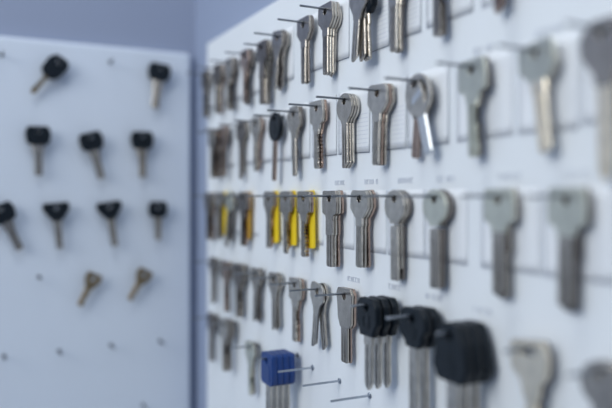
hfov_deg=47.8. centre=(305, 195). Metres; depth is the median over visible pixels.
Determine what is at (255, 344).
key
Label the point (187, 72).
nail
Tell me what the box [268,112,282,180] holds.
key
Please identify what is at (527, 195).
nail
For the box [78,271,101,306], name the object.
key
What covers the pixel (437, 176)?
label
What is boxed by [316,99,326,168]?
key
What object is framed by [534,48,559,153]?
key
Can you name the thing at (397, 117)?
paper card
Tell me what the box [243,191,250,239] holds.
tag
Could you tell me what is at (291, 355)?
key
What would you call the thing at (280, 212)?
paper card
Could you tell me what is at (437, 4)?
key
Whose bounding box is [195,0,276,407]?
wall
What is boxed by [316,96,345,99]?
nail
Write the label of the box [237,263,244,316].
key
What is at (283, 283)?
nail
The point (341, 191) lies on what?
key
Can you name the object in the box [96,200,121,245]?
key
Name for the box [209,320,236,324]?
nail
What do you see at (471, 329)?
key
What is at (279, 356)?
key
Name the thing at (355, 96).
key
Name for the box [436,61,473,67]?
nail
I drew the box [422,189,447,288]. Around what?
key
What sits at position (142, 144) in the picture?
key
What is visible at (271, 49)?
key
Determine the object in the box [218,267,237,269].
nail
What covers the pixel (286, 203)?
key
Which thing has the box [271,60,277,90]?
paper card
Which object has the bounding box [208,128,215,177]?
key
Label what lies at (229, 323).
key
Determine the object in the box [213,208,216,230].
paper card
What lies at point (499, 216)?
key
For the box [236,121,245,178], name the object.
key
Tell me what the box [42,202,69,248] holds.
key
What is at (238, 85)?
paper card
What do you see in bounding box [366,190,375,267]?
key
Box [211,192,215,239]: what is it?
key
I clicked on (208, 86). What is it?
key
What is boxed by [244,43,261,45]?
nail
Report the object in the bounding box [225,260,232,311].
key
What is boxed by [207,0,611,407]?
board
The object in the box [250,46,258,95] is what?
paper card
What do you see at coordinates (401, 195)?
nail
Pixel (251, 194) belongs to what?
nail
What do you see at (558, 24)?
label
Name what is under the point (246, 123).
key
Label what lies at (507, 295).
key
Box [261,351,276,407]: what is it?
key
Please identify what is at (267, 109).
nail
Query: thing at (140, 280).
key
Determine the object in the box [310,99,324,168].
key
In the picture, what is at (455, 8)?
paper card
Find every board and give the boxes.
[0,36,189,407]
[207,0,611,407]
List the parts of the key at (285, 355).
blade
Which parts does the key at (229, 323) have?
blade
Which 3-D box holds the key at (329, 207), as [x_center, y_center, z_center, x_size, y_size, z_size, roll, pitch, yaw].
[0.018,0.025,0.526,0.002,0.058,0.023,0,0,-26]
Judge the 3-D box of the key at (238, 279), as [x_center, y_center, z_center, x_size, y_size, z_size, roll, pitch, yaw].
[-0.069,0.096,0.702,0.002,0.054,0.023,0,0,-26]
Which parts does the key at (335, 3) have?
blade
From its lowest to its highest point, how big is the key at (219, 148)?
0.054 m
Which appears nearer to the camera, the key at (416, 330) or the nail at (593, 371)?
the nail at (593, 371)
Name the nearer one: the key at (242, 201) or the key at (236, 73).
the key at (242, 201)
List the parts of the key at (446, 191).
blade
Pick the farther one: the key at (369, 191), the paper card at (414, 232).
the key at (369, 191)
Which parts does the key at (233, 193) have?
blade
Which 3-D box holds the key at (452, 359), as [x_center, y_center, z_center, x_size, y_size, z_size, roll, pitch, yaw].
[0.080,0.104,0.375,0.007,0.069,0.028,0,0,-26]
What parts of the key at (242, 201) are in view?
blade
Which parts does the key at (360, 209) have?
blade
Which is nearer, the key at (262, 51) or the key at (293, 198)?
the key at (293, 198)
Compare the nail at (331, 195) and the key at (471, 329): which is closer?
the key at (471, 329)
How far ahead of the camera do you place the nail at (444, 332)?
0.37 m
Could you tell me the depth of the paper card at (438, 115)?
0.42 m
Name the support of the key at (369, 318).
hanging from the nail at (355, 305)
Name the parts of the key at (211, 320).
blade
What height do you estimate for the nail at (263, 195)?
0.005 m
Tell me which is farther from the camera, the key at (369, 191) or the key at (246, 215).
the key at (246, 215)
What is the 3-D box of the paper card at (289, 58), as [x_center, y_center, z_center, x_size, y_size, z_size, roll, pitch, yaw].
[-0.017,-0.126,0.617,0.001,0.047,0.028,0,-1,-26]
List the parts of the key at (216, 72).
blade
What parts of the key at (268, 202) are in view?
blade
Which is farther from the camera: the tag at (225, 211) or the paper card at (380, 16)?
the tag at (225, 211)
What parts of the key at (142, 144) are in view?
blade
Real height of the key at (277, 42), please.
0.053 m
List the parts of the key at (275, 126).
blade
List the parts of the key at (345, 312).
blade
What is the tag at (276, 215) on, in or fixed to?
hanging from the nail at (247, 195)
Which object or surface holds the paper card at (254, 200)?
attached to the board at (532, 311)
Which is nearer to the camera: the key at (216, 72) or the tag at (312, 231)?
the tag at (312, 231)
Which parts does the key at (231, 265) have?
blade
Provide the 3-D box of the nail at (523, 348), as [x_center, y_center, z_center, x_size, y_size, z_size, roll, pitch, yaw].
[0.107,0.075,0.340,0.025,0.005,0.005,0,0,-26]
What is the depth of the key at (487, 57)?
0.38 m
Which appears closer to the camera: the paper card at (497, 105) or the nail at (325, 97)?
the paper card at (497, 105)
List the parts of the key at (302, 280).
blade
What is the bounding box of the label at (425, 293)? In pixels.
[425,293,442,301]
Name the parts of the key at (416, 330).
blade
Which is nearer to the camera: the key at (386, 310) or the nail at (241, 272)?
the key at (386, 310)
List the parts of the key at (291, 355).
blade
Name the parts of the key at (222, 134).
blade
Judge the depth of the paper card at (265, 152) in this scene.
0.66 m
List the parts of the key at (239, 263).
blade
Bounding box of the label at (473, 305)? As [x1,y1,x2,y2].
[473,305,490,314]
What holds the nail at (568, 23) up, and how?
attached to the board at (532, 311)
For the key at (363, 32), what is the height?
0.053 m
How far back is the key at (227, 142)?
0.74 m
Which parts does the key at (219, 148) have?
blade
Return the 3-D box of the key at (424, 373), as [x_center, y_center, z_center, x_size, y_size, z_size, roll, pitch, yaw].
[0.073,0.101,0.421,0.006,0.066,0.027,0,-1,-26]
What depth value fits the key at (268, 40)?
0.63 m
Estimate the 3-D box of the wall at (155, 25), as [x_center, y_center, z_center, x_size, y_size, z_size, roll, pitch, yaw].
[-1.005,-0.100,0.478,1.906,2.000,0.048,0,0,-26]
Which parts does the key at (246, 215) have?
blade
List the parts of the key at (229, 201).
blade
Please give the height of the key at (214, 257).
0.052 m
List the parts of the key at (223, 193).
blade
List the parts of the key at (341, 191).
blade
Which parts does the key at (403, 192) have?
blade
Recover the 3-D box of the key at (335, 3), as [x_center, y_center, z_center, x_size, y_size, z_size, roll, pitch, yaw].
[0.018,-0.121,0.532,0.002,0.054,0.024,0,0,-26]
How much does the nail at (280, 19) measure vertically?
0.005 m
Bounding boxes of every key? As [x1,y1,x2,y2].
[0,201,22,250]
[25,126,50,175]
[31,54,68,93]
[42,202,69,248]
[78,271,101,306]
[79,131,104,178]
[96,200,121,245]
[128,267,152,300]
[130,131,153,177]
[148,62,170,108]
[148,201,167,239]
[201,70,208,117]
[204,192,211,239]
[206,69,210,117]
[207,312,214,361]
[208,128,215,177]
[209,193,213,239]
[209,257,216,303]
[210,312,216,360]
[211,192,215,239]
[213,63,220,113]
[213,128,217,177]
[214,257,218,302]
[215,130,219,177]
[215,192,222,239]
[217,145,220,177]
[218,64,222,111]
[219,64,224,113]
[219,125,226,175]
[219,149,221,177]
[220,192,224,239]
[220,318,228,371]
[222,260,229,311]
[223,318,230,370]
[224,57,233,109]
[224,126,228,175]
[224,192,233,246]
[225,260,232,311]
[225,318,232,370]
[227,317,234,369]
[229,192,236,240]
[230,57,235,109]
[233,58,237,109]
[233,263,242,316]
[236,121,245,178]
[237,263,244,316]
[238,192,247,245]
[239,263,246,316]
[240,49,249,102]
[243,122,247,173]
[244,192,249,245]
[245,48,251,104]
[245,340,254,394]
[248,49,254,104]
[248,340,257,394]
[251,116,260,170]
[251,267,260,320]
[256,39,267,103]
[257,116,263,170]
[257,268,263,322]
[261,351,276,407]
[263,191,274,247]
[264,39,269,103]
[264,40,272,104]
[267,52,273,104]
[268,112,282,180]
[268,272,279,329]
[269,191,276,247]
[269,350,282,407]
[272,30,283,89]
[274,350,288,407]
[275,272,282,329]
[278,30,286,89]
[279,30,288,90]
[280,191,292,253]
[280,349,294,407]
[287,106,300,175]
[288,191,294,248]
[288,277,301,341]
[294,277,303,341]
[297,15,311,83]
[297,106,302,168]
[297,191,310,256]
[305,15,313,83]
[306,191,313,256]
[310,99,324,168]
[310,281,324,345]
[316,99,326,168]
[317,283,328,349]
[318,1,334,74]
[322,191,337,266]
[325,1,336,74]
[329,2,339,75]
[329,191,340,266]
[330,8,341,76]
[336,190,343,266]
[336,287,353,363]
[337,93,353,167]
[343,287,356,362]
[344,93,356,167]
[348,94,359,167]
[349,0,367,61]
[350,190,369,267]
[357,296,381,389]
[359,0,369,61]
[359,190,372,267]
[364,0,377,60]
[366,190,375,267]
[367,83,388,164]
[369,296,390,388]
[377,83,391,164]
[378,295,398,387]
[382,83,394,164]
[384,190,405,280]
[389,0,398,52]
[394,190,408,270]
[395,0,401,52]
[397,0,404,52]
[399,190,411,280]
[399,306,431,407]
[405,73,432,155]
[411,79,433,158]
[413,305,440,407]
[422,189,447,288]
[433,0,442,36]
[433,321,473,407]
[434,189,451,288]
[436,189,453,270]
[438,0,446,36]
[453,320,483,407]
[458,56,486,156]
[463,320,494,407]
[470,56,490,156]
[483,188,515,295]
[494,0,505,12]
[496,1,507,13]
[497,188,518,298]
[510,338,549,407]
[518,36,556,152]
[518,338,553,407]
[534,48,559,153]
[547,187,587,307]
[563,187,591,311]
[580,16,611,179]
[580,360,611,407]
[599,360,611,379]
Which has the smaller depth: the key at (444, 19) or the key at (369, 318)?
the key at (444, 19)
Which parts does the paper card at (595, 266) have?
printed frame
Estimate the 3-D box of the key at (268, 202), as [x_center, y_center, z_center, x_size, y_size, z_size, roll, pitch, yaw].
[-0.034,0.022,0.633,0.002,0.052,0.022,0,1,-26]
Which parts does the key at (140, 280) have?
blade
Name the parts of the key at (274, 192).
blade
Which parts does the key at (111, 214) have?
blade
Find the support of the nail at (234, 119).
attached to the board at (532, 311)
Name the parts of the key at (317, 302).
blade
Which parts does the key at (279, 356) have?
blade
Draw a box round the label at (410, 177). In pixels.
[398,177,412,182]
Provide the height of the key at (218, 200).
0.052 m
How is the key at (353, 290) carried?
hanging from the nail at (330, 294)
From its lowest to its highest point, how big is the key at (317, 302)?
0.053 m
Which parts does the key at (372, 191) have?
blade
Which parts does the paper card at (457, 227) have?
printed frame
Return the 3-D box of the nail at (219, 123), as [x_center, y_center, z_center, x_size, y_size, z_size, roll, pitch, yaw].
[-0.074,-0.072,0.699,0.030,0.005,0.005,0,0,-26]
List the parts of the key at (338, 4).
blade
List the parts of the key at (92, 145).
blade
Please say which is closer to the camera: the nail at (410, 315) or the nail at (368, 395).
the nail at (410, 315)
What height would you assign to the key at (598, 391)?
0.055 m
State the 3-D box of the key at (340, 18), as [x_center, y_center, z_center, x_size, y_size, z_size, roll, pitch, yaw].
[0.022,-0.120,0.535,0.002,0.055,0.023,0,0,-26]
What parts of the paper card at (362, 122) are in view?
printed frame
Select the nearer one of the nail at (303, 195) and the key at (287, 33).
the nail at (303, 195)
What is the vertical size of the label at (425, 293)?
0.004 m
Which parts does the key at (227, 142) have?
blade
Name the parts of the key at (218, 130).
blade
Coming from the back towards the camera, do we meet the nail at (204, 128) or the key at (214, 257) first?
the key at (214, 257)
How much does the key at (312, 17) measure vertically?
0.055 m
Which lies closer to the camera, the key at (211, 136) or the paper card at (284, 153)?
the paper card at (284, 153)
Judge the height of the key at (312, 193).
0.055 m
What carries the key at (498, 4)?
hanging from the nail
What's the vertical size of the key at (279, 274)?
0.053 m
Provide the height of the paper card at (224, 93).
0.047 m
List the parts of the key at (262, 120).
blade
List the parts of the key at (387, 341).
blade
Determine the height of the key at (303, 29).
0.054 m
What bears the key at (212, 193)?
hanging from the nail
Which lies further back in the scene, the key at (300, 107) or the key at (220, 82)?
the key at (220, 82)
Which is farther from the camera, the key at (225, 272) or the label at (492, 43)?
the key at (225, 272)
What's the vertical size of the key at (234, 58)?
0.054 m
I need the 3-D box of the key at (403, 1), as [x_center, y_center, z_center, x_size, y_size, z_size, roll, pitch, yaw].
[0.061,-0.121,0.451,0.002,0.054,0.024,0,1,-26]
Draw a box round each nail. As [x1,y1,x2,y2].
[187,72,211,75]
[192,315,217,318]
[194,259,219,262]
[199,66,216,68]
[204,128,230,131]
[207,262,233,265]
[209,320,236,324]
[210,60,228,62]
[218,123,240,125]
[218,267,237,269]
[223,194,251,197]
[225,51,244,54]
[230,343,258,348]
[233,119,255,121]
[233,272,255,274]
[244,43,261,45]
[247,195,262,196]
[250,276,273,279]
[253,114,284,118]
[254,32,277,36]
[263,195,277,196]
[267,109,293,112]
[269,282,294,284]
[277,18,303,22]
[278,195,302,196]
[278,365,313,372]
[288,103,316,106]
[289,288,317,291]
[299,4,326,9]
[302,378,340,386]
[303,195,329,196]
[315,293,344,296]
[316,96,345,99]
[330,392,371,402]
[331,195,360,196]
[348,87,378,91]
[350,304,367,306]
[363,195,395,196]
[384,77,422,82]
[385,314,413,318]
[401,195,435,196]
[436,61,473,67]
[436,331,450,334]
[461,194,500,197]
[498,44,538,51]
[503,347,534,352]
[526,194,569,197]
[565,21,607,30]
[566,369,603,377]
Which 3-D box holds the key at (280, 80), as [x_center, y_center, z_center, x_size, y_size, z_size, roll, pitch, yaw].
[-0.023,-0.121,0.614,0.002,0.053,0.023,0,-1,-26]
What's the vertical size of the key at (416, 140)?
0.052 m
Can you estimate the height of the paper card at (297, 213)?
0.044 m
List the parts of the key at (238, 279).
blade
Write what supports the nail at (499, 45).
attached to the board at (532, 311)
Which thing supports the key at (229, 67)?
hanging from the nail at (210, 60)
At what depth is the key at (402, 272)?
0.45 m
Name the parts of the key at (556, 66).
blade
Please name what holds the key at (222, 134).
hanging from the nail at (204, 128)
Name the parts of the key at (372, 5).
blade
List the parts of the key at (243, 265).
blade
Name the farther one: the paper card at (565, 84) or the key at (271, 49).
the key at (271, 49)
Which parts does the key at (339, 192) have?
blade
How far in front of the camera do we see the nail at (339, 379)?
0.52 m
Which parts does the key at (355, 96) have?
blade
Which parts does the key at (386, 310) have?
blade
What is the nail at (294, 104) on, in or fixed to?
attached to the board at (532, 311)
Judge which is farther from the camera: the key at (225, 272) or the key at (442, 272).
the key at (225, 272)
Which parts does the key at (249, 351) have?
blade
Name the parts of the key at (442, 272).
blade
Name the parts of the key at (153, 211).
blade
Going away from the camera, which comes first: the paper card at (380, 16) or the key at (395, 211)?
the key at (395, 211)
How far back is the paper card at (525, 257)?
0.36 m
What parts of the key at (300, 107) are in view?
blade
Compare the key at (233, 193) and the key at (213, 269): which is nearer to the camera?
the key at (233, 193)
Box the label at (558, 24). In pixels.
[535,24,561,37]
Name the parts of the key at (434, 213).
blade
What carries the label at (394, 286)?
attached to the board at (532, 311)
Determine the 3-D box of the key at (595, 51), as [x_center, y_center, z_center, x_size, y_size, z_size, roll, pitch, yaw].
[0.130,-0.042,0.301,0.002,0.070,0.025,0,-1,-26]
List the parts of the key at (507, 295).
blade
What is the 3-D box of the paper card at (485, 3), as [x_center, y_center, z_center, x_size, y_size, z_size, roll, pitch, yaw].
[0.109,-0.128,0.364,0.001,0.047,0.047,0,0,-26]
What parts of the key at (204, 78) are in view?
blade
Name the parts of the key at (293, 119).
blade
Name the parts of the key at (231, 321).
blade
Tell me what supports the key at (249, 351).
hanging from the nail at (257, 343)
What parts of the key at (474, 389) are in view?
blade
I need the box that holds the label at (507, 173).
[498,173,521,179]
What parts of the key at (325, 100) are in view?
blade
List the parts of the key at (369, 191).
blade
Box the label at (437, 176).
[437,176,453,181]
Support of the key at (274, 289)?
hanging from the nail at (272, 276)
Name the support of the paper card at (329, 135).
attached to the board at (532, 311)
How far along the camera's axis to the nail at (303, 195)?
0.52 m
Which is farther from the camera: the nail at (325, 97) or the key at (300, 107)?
the key at (300, 107)
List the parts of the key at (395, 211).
blade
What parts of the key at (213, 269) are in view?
blade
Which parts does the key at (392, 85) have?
blade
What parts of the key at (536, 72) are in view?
blade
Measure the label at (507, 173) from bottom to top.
0.004 m
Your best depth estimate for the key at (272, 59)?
0.64 m
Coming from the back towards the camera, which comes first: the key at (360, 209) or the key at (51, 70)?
the key at (51, 70)
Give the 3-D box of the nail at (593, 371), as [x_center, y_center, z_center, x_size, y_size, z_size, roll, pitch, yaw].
[0.124,0.076,0.300,0.030,0.005,0.005,0,0,-26]
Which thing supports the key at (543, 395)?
hanging from the nail at (523, 348)
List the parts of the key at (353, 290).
blade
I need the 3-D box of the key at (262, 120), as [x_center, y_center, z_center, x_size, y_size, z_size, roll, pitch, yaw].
[-0.046,-0.050,0.665,0.002,0.053,0.023,0,0,-26]
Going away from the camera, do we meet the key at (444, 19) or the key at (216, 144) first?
the key at (444, 19)
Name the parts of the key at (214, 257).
blade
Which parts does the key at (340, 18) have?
blade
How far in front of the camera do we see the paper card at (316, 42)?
0.56 m
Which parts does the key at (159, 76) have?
blade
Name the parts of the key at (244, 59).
blade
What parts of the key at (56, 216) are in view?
blade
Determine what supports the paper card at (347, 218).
attached to the board at (532, 311)
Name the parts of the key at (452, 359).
blade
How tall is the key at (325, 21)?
0.054 m
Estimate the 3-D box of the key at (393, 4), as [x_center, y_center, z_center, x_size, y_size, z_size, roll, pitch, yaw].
[0.057,-0.121,0.448,0.002,0.054,0.024,0,0,-26]
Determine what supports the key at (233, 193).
hanging from the nail
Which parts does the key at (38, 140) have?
blade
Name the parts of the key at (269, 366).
blade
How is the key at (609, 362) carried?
hanging from the nail at (593, 371)
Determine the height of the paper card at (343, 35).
0.047 m
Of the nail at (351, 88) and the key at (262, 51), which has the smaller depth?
the nail at (351, 88)
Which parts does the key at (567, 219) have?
blade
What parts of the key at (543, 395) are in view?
blade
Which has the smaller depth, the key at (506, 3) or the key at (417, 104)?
the key at (506, 3)
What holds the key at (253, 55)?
hanging from the nail at (225, 51)
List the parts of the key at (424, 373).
blade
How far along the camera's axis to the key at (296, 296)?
0.59 m
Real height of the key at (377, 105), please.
0.055 m
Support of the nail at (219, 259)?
attached to the board at (532, 311)
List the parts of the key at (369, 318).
blade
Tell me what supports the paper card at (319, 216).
attached to the board at (532, 311)
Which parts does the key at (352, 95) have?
blade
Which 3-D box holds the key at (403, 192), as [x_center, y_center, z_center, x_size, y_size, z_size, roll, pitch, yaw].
[0.060,0.024,0.450,0.002,0.055,0.023,0,-1,-26]
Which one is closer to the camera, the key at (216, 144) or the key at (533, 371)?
the key at (533, 371)
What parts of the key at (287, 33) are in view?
blade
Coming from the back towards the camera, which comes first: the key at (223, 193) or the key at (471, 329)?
the key at (223, 193)
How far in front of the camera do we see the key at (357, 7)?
0.48 m
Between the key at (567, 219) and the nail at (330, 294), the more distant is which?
the nail at (330, 294)
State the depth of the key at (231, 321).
0.72 m
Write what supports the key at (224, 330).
hanging from the nail at (235, 320)
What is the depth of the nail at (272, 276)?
0.62 m
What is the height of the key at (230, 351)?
0.054 m
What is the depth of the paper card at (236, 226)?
0.73 m
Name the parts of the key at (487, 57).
blade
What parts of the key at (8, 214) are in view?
blade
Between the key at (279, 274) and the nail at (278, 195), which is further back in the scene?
the key at (279, 274)
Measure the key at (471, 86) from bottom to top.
0.054 m
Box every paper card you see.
[208,69,214,109]
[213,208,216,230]
[222,63,226,105]
[227,123,234,167]
[233,192,239,233]
[234,55,242,101]
[243,117,253,164]
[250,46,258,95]
[251,192,258,236]
[256,112,270,162]
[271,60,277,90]
[277,108,291,161]
[278,191,282,239]
[284,25,293,81]
[292,102,309,158]
[296,191,300,242]
[310,12,322,71]
[312,94,336,157]
[315,191,323,245]
[336,0,349,61]
[338,86,369,154]
[340,191,353,249]
[370,190,386,254]
[371,0,388,51]
[372,76,406,149]
[387,189,423,258]
[389,0,421,41]
[408,65,448,147]
[424,189,467,265]
[426,0,472,28]
[456,48,513,142]
[481,188,540,274]
[482,0,493,8]
[518,29,579,134]
[542,186,611,284]
[582,23,607,125]
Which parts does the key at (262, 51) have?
blade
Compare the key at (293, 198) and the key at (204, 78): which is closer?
the key at (293, 198)
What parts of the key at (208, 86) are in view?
blade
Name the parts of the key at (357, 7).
blade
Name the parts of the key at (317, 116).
blade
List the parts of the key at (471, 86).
blade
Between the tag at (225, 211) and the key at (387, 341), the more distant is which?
the tag at (225, 211)
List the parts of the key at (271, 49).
blade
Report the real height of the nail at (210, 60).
0.005 m
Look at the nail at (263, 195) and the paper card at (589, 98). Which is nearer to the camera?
the paper card at (589, 98)
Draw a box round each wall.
[0,0,194,407]
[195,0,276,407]
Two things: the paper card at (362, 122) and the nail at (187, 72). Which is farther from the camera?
the nail at (187, 72)
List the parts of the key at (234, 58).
blade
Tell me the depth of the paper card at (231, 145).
0.74 m
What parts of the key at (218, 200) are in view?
blade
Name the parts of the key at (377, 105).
blade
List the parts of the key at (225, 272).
blade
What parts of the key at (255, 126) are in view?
blade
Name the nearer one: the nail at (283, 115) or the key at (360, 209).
the key at (360, 209)
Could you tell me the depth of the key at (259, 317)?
0.66 m
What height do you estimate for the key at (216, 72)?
0.054 m
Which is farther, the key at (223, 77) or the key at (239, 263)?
the key at (223, 77)
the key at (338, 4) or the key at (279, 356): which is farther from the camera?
the key at (279, 356)
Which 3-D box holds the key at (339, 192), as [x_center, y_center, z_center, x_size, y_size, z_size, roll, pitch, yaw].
[0.021,0.025,0.527,0.002,0.058,0.023,0,0,-26]
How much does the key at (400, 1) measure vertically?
0.054 m
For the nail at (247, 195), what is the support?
attached to the board at (532, 311)
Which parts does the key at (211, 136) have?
blade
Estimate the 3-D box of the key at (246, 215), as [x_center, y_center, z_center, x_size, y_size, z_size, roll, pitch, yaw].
[-0.061,0.023,0.691,0.002,0.055,0.024,0,-1,-26]
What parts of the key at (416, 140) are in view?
blade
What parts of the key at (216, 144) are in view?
blade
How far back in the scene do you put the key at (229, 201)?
0.73 m
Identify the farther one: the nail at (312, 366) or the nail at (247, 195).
the nail at (247, 195)
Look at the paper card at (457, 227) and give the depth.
0.41 m
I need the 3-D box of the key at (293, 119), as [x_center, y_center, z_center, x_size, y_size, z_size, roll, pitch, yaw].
[-0.010,-0.047,0.588,0.002,0.060,0.025,0,0,-26]
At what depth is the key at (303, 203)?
0.56 m
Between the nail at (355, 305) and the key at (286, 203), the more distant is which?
the key at (286, 203)
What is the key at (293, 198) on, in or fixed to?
hanging from the nail at (263, 195)
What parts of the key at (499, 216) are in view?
blade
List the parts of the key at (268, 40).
blade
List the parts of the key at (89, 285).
blade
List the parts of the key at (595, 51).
blade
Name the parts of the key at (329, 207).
blade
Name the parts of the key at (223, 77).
blade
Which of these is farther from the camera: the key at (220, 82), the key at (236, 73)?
the key at (220, 82)
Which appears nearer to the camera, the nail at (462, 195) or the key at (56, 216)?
the nail at (462, 195)
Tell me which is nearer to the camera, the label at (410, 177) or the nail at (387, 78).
the nail at (387, 78)
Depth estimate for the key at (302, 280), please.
0.58 m
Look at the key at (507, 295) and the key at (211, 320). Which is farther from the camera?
the key at (211, 320)
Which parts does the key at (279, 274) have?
blade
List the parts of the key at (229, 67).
blade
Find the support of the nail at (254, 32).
attached to the board at (532, 311)
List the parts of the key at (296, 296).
blade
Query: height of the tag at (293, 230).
0.048 m
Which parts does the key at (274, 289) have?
blade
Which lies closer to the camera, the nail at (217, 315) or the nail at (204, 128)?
the nail at (204, 128)
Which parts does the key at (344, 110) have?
blade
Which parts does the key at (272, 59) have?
blade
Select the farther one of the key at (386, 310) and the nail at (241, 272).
the nail at (241, 272)
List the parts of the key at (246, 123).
blade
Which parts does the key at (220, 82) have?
blade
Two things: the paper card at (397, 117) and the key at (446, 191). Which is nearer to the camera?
the key at (446, 191)
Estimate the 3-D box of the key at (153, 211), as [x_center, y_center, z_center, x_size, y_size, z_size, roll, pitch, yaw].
[-0.180,0.030,0.839,0.023,0.047,0.005,0,0,-26]
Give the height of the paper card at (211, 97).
0.047 m
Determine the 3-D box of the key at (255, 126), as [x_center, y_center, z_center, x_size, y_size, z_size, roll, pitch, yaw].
[-0.048,-0.050,0.664,0.002,0.052,0.022,0,0,-26]
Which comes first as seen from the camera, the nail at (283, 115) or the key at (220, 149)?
the nail at (283, 115)
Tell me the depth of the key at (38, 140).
0.78 m
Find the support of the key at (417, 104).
hanging from the nail at (387, 78)
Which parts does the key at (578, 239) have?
blade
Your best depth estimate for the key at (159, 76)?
0.84 m
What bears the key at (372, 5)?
hanging from the nail
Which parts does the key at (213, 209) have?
blade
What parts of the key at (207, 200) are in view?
blade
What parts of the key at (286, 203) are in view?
blade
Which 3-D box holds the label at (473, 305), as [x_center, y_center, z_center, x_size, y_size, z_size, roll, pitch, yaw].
[0.098,0.064,0.385,0.001,0.004,0.015,0,0,-26]
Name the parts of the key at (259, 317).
blade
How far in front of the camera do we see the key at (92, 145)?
0.81 m
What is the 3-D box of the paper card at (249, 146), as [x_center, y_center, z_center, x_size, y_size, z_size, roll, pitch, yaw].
[-0.061,-0.056,0.706,0.001,0.047,0.042,0,1,-26]
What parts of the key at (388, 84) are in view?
blade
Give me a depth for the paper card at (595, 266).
0.32 m
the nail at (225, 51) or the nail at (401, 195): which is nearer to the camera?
the nail at (401, 195)
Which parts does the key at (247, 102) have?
blade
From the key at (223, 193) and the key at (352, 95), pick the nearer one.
the key at (352, 95)
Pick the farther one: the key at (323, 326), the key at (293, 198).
the key at (293, 198)
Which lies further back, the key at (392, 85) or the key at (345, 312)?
the key at (345, 312)
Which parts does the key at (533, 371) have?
blade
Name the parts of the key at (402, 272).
blade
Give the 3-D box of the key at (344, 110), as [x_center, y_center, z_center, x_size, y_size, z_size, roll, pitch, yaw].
[0.029,-0.048,0.507,0.002,0.055,0.023,0,-1,-26]
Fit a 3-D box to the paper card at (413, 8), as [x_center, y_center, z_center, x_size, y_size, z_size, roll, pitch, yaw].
[0.065,-0.128,0.452,0.001,0.047,0.036,0,0,-26]
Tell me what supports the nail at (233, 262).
attached to the board at (532, 311)
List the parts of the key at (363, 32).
blade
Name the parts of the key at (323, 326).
blade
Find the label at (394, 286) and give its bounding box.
[389,283,400,290]
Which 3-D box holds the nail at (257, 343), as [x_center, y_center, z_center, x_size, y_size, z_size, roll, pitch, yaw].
[-0.060,0.146,0.670,0.030,0.005,0.005,0,0,-26]
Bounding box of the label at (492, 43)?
[473,43,492,54]
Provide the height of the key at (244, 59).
0.052 m
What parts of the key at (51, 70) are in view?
blade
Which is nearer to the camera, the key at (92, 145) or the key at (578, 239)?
the key at (578, 239)
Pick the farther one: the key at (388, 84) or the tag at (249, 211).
the tag at (249, 211)
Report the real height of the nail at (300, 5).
0.005 m
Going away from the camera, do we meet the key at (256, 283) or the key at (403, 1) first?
the key at (403, 1)
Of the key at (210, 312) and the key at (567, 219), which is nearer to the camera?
the key at (567, 219)
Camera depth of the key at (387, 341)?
0.46 m
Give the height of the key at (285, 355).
0.062 m
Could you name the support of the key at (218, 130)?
hanging from the nail
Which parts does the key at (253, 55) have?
blade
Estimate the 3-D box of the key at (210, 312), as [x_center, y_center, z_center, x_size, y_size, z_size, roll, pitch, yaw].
[-0.106,0.160,0.783,0.002,0.054,0.023,0,0,-26]
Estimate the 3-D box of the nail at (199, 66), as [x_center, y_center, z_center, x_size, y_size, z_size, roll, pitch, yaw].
[-0.103,-0.141,0.758,0.030,0.005,0.005,0,0,-26]
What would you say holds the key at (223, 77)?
hanging from the nail at (199, 66)
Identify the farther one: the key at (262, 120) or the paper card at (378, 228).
the key at (262, 120)
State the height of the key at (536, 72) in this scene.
0.056 m
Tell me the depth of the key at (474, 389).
0.37 m
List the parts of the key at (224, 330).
blade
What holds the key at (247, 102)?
hanging from the nail at (225, 51)
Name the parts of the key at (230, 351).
blade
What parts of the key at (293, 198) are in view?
blade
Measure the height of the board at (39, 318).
0.799 m
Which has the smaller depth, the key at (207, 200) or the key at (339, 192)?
the key at (339, 192)
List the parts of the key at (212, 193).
blade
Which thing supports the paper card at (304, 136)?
attached to the board at (532, 311)
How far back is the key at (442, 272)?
0.41 m
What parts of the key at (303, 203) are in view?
blade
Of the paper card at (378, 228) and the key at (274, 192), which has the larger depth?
the key at (274, 192)
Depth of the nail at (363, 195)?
0.44 m
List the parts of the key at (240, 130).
blade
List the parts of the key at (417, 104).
engraved plate, blade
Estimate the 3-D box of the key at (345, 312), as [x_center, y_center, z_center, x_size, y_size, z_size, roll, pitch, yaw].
[0.029,0.096,0.510,0.002,0.055,0.023,0,0,-26]
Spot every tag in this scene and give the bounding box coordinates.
[223,191,226,234]
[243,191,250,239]
[273,191,278,242]
[290,190,296,245]
[308,190,315,248]
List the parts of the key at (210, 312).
blade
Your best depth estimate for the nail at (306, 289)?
0.54 m
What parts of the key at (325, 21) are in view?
blade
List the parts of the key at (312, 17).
blade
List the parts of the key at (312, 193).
blade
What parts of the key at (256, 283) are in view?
blade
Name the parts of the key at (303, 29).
blade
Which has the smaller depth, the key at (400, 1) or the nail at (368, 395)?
the key at (400, 1)
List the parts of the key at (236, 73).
blade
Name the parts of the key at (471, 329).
blade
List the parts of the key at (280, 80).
blade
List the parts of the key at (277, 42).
blade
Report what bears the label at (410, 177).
attached to the board at (532, 311)
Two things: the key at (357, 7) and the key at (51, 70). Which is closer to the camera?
the key at (357, 7)
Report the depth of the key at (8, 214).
0.76 m
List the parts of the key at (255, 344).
blade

